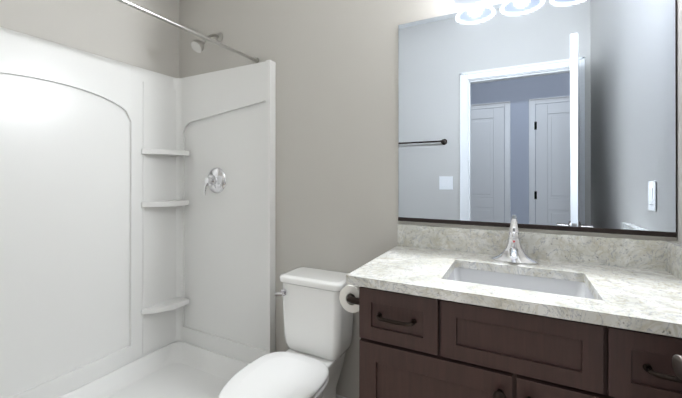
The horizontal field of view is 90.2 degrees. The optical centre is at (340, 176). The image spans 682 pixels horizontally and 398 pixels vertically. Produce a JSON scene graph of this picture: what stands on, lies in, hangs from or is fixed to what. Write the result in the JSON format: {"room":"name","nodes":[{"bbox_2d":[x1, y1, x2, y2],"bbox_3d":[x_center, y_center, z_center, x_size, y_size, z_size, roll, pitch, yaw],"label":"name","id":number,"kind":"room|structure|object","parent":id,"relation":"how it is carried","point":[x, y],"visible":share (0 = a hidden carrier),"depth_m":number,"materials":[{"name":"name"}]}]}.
{"room":"bathroom","nodes":[
{"label":"bathroom","id":0,"kind":"room"},
{"bbox_2d":[0,0,178,77],"bbox_3d":[-1.529,-0.079,1.611,0.120,2.600,1.640,0,0,27],"label":"wall","id":1,"kind":"structure","parent":0,"point":[116,30],"depth_m":1.91,"materials":[{"name":"paint"}]},
{"bbox_2d":[179,0,676,397],"bbox_3d":[0.049,-0.079,1.788,2.765,2.600,0.120,0,0,27],"label":"wall","id":2,"kind":"structure","parent":0,"point":[336,61],"depth_m":1.78,"materials":[{"name":"paint"}]},
{"bbox_2d":[449,0,487,7],"bbox_3d":[0.691,-0.842,1.293,0.600,0.235,0.173,0,0,27],"label":"sconce","id":3,"kind":"object","parent":2,"relation":"attached to","point":[463,3],"visible":1,"depth_m":1.44,"materials":[{"name":"white glass"}]},
{"bbox_2d":[398,0,676,236],"bbox_3d":[0.704,-0.256,1.376,0.977,0.922,0.010,0,0,27],"label":"mirror","id":4,"kind":"object","parent":2,"relation":"attached to","point":[560,115],"visible":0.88,"depth_m":1.33,"materials":[{"name":"clear glass"}]},
{"bbox_2d":[672,355,681,379],"bbox_3d":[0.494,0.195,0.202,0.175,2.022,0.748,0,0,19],"label":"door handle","id":5,"kind":"structure","parent":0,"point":[677,363],"depth_m":0.52,"materials":[{"name":"silver metal"}]},
{"bbox_2d":[677,0,681,243],"bbox_3d":[0.823,-0.082,0.401,0.120,2.600,1.640,0,0,27],"label":"wall","id":6,"kind":"structure","parent":0,"point":[679,121],"depth_m":1.14,"materials":[{"name":"paint"}]},
{"bbox_3d":[-0.345,1.248,0.324,5.400,0.060,3.080,0,0,27],"label":"floor","id":7,"kind":"structure","parent":0,"visible":0},
{"bbox_2d":[0,27,275,397],"bbox_3d":[-1.083,0.155,1.448,0.818,2.130,1.516,0,0,27],"label":"shower","id":8,"kind":"object","parent":7,"relation":"on","point":[137,232],"visible":0.92,"depth_m":1.93,"materials":[{"name":"white plastic"}]},
{"bbox_2d":[117,0,258,62],"bbox_3d":[-0.844,-0.685,1.327,0.038,0.038,1.516,0,0,27],"label":"rail","id":9,"kind":"object","parent":8,"relation":"attached to","point":[167,20],"visible":0.9,"depth_m":1.56,"materials":[{"name":"silver metal"}]},
{"bbox_2d":[218,267,352,397],"bbox_3d":[-0.226,0.851,1.464,0.368,0.739,0.704,0,0,27],"label":"toilet","id":10,"kind":"object","parent":7,"relation":"on","point":[318,324],"visible":0.92,"depth_m":1.56,"materials":[{"name":"white ceramic"}]},
{"bbox_2d":[339,219,681,397],"bbox_3d":[0.541,0.690,1.144,1.059,1.059,0.569,0,0,27],"label":"bathroom vanity","id":11,"kind":"object","parent":7,"relation":"on","point":[456,312],"visible":1,"depth_m":1.00,"materials":[{"name":"brown wood"}]}
]}

